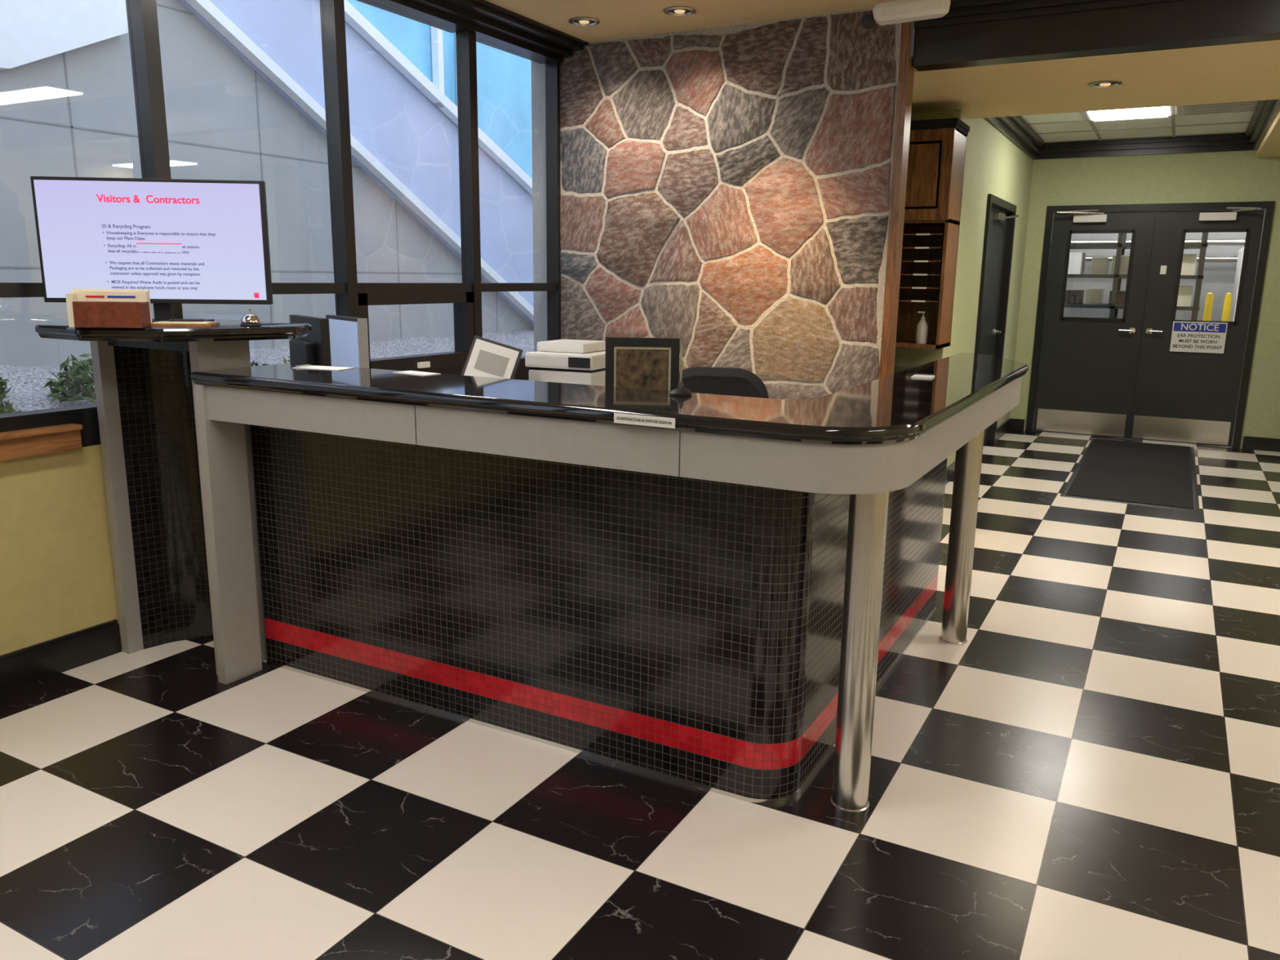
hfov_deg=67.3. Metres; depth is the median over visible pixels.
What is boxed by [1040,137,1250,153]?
crown molding
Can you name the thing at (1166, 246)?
leaf
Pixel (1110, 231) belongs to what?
bead
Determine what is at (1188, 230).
bead
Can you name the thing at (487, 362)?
picture
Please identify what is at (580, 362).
printer
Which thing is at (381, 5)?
window
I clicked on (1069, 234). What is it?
bead
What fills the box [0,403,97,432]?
rail
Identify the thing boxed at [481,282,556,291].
rail
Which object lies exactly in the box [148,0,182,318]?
mullion
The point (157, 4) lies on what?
joint
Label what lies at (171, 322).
notebook
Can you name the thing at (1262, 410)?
wall
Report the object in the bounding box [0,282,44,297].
rail
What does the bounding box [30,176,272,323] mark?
television
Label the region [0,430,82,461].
wood sill
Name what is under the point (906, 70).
trim
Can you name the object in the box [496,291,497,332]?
joint
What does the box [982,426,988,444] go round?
kickplate
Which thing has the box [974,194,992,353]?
door frame
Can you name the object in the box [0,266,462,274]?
joint
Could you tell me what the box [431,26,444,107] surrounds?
post
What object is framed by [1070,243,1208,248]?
shelf
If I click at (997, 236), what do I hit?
leaf
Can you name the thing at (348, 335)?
computer monitor
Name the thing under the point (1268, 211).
door frame
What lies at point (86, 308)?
brochure holder
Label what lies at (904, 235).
shelf
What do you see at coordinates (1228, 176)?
wall
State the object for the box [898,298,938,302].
shelf
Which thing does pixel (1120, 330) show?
lever
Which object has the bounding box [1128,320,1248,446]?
door
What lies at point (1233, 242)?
pipe
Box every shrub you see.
[0,377,13,401]
[0,395,21,413]
[42,353,96,404]
[250,360,269,366]
[283,355,290,363]
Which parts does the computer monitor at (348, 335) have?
panel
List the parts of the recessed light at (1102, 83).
bulb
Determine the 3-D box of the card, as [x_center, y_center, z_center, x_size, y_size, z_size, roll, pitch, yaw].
[4.905,-1.968,9.011,0.050,0.080,0.007,7,14,28]
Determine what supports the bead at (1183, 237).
attached to the leaf at (1166, 246)
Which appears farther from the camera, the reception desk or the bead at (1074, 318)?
the bead at (1074, 318)
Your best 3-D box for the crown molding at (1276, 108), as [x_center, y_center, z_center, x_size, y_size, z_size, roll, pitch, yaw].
[4.681,-2.666,7.152,0.030,0.050,3.150,7,14,28]
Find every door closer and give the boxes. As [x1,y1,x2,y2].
[993,212,1005,221]
[1073,214,1106,222]
[1199,212,1236,221]
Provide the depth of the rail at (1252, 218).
8.95 m
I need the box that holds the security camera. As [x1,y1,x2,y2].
[861,0,951,28]
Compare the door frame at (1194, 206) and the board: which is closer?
the board
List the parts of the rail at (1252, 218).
arm, arm, arm, arm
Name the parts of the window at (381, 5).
mullion, sash, middle rail, sash, sash, bottom rail, sash, mullion, mullion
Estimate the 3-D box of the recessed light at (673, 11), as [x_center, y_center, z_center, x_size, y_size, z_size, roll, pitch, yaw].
[0.214,-2.515,5.165,0.176,0.012,0.176,7,14,28]
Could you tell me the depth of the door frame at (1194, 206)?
8.91 m
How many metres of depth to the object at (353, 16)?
8.82 m
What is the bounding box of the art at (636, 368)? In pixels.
[616,348,668,391]
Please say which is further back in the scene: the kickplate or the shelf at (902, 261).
the kickplate
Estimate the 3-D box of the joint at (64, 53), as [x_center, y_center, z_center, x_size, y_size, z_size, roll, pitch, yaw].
[-3.684,-3.663,5.973,0.010,6.400,0.012,7,14,28]
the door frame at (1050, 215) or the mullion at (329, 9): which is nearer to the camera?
the mullion at (329, 9)
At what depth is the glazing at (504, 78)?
9.80 m
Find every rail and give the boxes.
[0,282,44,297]
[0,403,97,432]
[271,282,346,294]
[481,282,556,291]
[517,355,525,367]
[1052,206,1264,232]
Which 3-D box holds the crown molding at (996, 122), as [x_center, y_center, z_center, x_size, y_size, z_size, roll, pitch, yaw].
[3.087,-2.867,8.006,0.030,0.050,3.150,7,14,28]
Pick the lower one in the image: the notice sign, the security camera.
the notice sign
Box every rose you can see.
[1128,327,1135,333]
[1146,328,1152,334]
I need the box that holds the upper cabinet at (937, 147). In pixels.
[895,117,969,348]
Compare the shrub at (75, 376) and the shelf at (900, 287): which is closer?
the shrub at (75, 376)
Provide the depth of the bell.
3.37 m
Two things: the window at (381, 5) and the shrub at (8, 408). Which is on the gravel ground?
the shrub at (8, 408)
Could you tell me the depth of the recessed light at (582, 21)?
5.39 m
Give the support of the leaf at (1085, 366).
attached to the wall at (1228, 176)
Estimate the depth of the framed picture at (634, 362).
3.38 m
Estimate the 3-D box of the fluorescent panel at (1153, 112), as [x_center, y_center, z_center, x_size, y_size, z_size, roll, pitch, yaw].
[3.807,-2.857,7.487,0.570,0.015,0.580,7,14,28]
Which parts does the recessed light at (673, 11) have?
bulb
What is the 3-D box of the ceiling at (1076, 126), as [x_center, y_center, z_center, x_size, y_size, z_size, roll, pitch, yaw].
[3.886,-2.895,7.551,1.850,0.047,3.150,7,14,28]
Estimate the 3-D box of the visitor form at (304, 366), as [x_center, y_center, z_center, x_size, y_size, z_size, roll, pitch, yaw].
[-1.159,-0.414,3.523,0.200,0.008,0.100,5,13,18]
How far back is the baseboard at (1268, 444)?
8.89 m
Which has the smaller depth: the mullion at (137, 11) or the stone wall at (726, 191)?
the mullion at (137, 11)
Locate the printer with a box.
[524,338,605,386]
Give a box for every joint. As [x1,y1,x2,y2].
[0,115,361,168]
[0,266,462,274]
[62,52,78,177]
[156,3,194,15]
[254,70,274,347]
[395,199,401,337]
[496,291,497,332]
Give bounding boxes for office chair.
[679,366,768,398]
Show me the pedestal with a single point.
(144, 384)
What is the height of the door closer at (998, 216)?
0.060 m
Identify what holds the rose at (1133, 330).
attached to the leaf at (1085, 366)
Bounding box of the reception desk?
[190,352,1028,813]
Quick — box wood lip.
[0,423,82,439]
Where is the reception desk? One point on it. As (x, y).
(721, 601)
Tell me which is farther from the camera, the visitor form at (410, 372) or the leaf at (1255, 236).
the leaf at (1255, 236)
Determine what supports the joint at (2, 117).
attached to the wall at (210, 93)
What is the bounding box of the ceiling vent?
[1177,100,1259,116]
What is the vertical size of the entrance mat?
0.010 m
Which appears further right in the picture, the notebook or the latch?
the latch
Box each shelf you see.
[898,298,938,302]
[899,286,940,288]
[900,274,941,275]
[901,260,942,262]
[902,233,944,237]
[902,247,942,249]
[1064,302,1199,311]
[1067,274,1204,279]
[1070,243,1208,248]
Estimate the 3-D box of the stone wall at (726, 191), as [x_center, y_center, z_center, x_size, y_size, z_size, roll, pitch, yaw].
[0.444,-1.185,5.865,2.160,2.916,0.164,7,14,28]
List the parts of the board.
cap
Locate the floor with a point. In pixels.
(1093, 774)
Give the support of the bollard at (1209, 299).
on the floor
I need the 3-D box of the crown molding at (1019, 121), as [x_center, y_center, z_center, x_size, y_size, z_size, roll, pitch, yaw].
[3.123,-2.953,7.968,0.110,0.045,3.150,7,14,28]
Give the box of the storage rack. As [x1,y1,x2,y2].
[1064,232,1208,320]
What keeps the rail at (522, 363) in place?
on the trim at (90, 433)
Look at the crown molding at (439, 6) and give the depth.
5.31 m
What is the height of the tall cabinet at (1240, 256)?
1.900 m
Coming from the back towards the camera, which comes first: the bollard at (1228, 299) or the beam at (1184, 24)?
the bollard at (1228, 299)
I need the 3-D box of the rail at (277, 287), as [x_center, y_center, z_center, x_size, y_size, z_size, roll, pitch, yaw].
[-1.703,-0.863,4.331,0.110,0.050,0.916,7,14,28]
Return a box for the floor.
[0,430,1279,959]
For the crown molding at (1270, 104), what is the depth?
7.26 m
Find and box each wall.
[0,0,533,366]
[0,444,122,655]
[559,8,902,399]
[894,109,964,367]
[946,112,1033,466]
[1009,150,1279,431]
[1240,168,1279,448]
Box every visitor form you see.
[292,364,355,370]
[393,370,439,375]
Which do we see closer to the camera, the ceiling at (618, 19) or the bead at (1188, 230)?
the ceiling at (618, 19)
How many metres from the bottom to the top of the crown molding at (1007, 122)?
0.045 m
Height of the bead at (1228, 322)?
0.032 m
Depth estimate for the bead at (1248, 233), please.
8.72 m
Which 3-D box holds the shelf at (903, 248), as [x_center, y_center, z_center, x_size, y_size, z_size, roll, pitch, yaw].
[1.833,-1.545,6.423,0.430,0.007,0.340,7,14,28]
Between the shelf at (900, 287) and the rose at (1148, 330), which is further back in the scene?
the rose at (1148, 330)
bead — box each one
[1059,230,1071,319]
[1061,316,1122,321]
[1070,229,1133,233]
[1122,229,1136,321]
[1170,229,1186,323]
[1174,320,1234,324]
[1184,228,1248,232]
[1233,228,1251,325]
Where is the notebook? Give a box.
[151,319,219,327]
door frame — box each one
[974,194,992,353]
[986,205,1017,444]
[1025,205,1053,431]
[1231,200,1275,448]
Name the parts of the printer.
control panel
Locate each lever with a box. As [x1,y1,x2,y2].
[1118,328,1131,332]
[1149,330,1162,333]
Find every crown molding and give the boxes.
[378,0,587,62]
[913,0,1182,29]
[1040,137,1250,153]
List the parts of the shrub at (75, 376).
stem, stem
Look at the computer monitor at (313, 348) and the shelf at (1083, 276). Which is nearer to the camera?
the computer monitor at (313, 348)
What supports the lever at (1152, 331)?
attached to the rose at (1148, 330)
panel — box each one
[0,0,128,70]
[1087,106,1170,121]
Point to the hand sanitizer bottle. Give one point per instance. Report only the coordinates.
(922, 330)
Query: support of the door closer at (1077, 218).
attached to the rail at (1252, 218)
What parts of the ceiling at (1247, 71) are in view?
panel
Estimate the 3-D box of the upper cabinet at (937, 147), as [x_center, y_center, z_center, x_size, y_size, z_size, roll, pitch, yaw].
[1.836,-1.608,6.388,0.496,1.425,0.416,7,14,28]
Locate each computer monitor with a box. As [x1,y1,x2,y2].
[288,314,331,365]
[325,315,369,368]
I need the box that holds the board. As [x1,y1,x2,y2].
[0,618,121,693]
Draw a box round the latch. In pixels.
[417,361,430,368]
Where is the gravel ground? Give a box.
[0,329,533,411]
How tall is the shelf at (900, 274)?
0.007 m
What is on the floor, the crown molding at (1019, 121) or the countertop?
the countertop
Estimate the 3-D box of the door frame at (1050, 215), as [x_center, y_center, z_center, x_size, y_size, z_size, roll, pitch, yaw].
[4.020,-1.594,9.653,0.060,2.220,0.170,7,14,28]
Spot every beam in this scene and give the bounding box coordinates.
[184,0,533,321]
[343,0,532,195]
[912,0,1279,71]
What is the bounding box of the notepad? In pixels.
[911,373,935,378]
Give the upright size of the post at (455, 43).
4.112 m
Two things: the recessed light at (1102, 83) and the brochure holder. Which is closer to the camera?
the brochure holder
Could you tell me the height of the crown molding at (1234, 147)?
0.050 m
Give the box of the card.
[1160,265,1166,274]
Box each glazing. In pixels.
[177,0,533,325]
[345,0,532,195]
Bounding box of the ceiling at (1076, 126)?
[1020,106,1253,142]
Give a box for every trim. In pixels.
[72,365,530,447]
[879,21,915,378]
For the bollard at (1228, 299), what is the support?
on the floor
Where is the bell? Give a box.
[240,309,262,326]
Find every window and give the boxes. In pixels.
[338,0,482,374]
[475,35,561,341]
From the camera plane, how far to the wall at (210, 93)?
7.10 m
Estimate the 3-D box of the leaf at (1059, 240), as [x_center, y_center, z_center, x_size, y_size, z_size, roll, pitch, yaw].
[4.114,-2.016,9.479,0.165,0.820,0.050,7,14,28]
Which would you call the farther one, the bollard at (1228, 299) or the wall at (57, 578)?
the bollard at (1228, 299)
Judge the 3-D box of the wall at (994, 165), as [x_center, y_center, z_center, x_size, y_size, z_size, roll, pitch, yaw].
[2.933,-1.641,8.168,0.120,2.900,3.450,7,14,28]
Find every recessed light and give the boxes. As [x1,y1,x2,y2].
[568,17,599,26]
[663,6,696,15]
[1088,80,1122,87]
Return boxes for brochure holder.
[65,288,151,328]
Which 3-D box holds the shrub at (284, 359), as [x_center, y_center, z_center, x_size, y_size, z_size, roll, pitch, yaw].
[-2.313,-0.878,7.054,0.622,0.381,0.615,7,14,28]
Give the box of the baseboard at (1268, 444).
[945,417,1279,484]
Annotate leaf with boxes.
[978,206,1007,445]
[1032,317,1139,438]
[1044,232,1068,317]
[1125,231,1150,319]
[1142,231,1182,320]
[1238,230,1262,323]
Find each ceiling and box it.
[484,0,891,42]
[911,40,1279,157]
[1020,106,1253,142]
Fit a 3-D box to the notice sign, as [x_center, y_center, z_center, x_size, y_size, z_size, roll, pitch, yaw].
[5.201,-1.330,8.958,0.440,0.280,0.012,7,14,28]
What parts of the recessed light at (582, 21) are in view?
bulb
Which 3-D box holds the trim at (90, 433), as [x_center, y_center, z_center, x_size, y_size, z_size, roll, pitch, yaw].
[-2.514,-0.046,3.020,0.100,0.095,8.000,7,14,28]
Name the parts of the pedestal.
panel, head rail, panel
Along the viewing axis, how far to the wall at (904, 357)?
6.70 m
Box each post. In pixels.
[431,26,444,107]
[455,43,457,96]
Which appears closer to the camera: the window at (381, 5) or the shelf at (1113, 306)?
the window at (381, 5)
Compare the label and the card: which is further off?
the card
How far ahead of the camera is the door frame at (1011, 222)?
8.76 m
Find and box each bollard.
[1202,292,1213,320]
[1221,292,1231,321]
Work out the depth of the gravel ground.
7.46 m
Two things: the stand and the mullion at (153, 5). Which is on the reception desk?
the stand
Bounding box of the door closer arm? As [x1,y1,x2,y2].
[1004,214,1018,218]
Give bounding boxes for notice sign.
[1169,321,1227,353]
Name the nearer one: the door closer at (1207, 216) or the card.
the door closer at (1207, 216)
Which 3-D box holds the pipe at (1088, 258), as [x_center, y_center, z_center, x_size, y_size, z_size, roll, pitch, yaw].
[6.856,-2.783,12.110,4.500,0.080,0.080,7,14,28]
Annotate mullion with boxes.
[125,0,176,318]
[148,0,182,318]
[319,0,354,317]
[531,60,546,351]
[1125,211,1155,438]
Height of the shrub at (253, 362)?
0.361 m
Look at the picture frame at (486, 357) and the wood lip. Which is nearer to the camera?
the wood lip
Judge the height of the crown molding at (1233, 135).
0.045 m
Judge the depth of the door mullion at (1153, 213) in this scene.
9.17 m
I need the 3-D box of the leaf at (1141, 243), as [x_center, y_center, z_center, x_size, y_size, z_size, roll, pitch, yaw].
[4.734,-1.938,9.147,0.150,0.820,0.050,7,14,28]
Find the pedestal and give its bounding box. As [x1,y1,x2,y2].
[35,317,311,675]
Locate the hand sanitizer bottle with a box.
[915,311,928,343]
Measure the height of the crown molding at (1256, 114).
0.045 m
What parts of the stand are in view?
ball chain rod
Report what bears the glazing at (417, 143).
attached to the wall at (210, 93)
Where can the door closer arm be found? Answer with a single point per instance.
(1015, 215)
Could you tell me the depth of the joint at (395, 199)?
8.99 m
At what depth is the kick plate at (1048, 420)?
9.58 m
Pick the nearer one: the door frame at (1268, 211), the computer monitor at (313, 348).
the computer monitor at (313, 348)
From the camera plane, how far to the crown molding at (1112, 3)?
4.76 m
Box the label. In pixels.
[613,413,675,428]
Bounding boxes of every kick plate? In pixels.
[1035,408,1126,436]
[1132,415,1231,445]
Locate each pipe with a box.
[1071,238,1245,245]
[1084,255,1237,262]
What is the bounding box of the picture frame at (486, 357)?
[461,335,523,379]
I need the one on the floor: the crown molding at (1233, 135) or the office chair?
the office chair
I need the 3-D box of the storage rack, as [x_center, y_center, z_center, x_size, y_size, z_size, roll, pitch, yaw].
[5.721,-2.025,11.598,1.760,2.300,0.760,7,14,28]
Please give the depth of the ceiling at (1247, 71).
5.44 m
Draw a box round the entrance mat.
[1059,438,1199,511]
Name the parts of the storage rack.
post, post, post, post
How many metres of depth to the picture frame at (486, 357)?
3.79 m
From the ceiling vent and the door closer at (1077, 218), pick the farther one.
the door closer at (1077, 218)
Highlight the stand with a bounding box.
[669,343,692,395]
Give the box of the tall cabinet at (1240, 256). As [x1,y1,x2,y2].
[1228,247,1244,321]
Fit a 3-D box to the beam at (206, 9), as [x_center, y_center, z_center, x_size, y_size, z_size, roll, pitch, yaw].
[-2.971,-3.267,7.161,0.100,5.514,9.600,7,14,28]
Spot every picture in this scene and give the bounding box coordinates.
[474,349,509,377]
[604,337,679,391]
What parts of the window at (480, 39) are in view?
mullion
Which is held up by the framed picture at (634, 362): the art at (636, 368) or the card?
the art at (636, 368)
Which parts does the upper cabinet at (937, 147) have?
rail, door panel, rail, crown, crown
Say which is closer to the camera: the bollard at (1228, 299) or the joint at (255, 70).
the joint at (255, 70)
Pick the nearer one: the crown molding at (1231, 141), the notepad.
the notepad
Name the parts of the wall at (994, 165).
over door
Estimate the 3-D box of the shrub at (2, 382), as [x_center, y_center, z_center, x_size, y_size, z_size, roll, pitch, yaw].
[-3.628,-0.490,5.083,0.537,0.344,0.573,-5,13,-26]
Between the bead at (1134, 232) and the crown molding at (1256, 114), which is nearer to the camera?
the crown molding at (1256, 114)

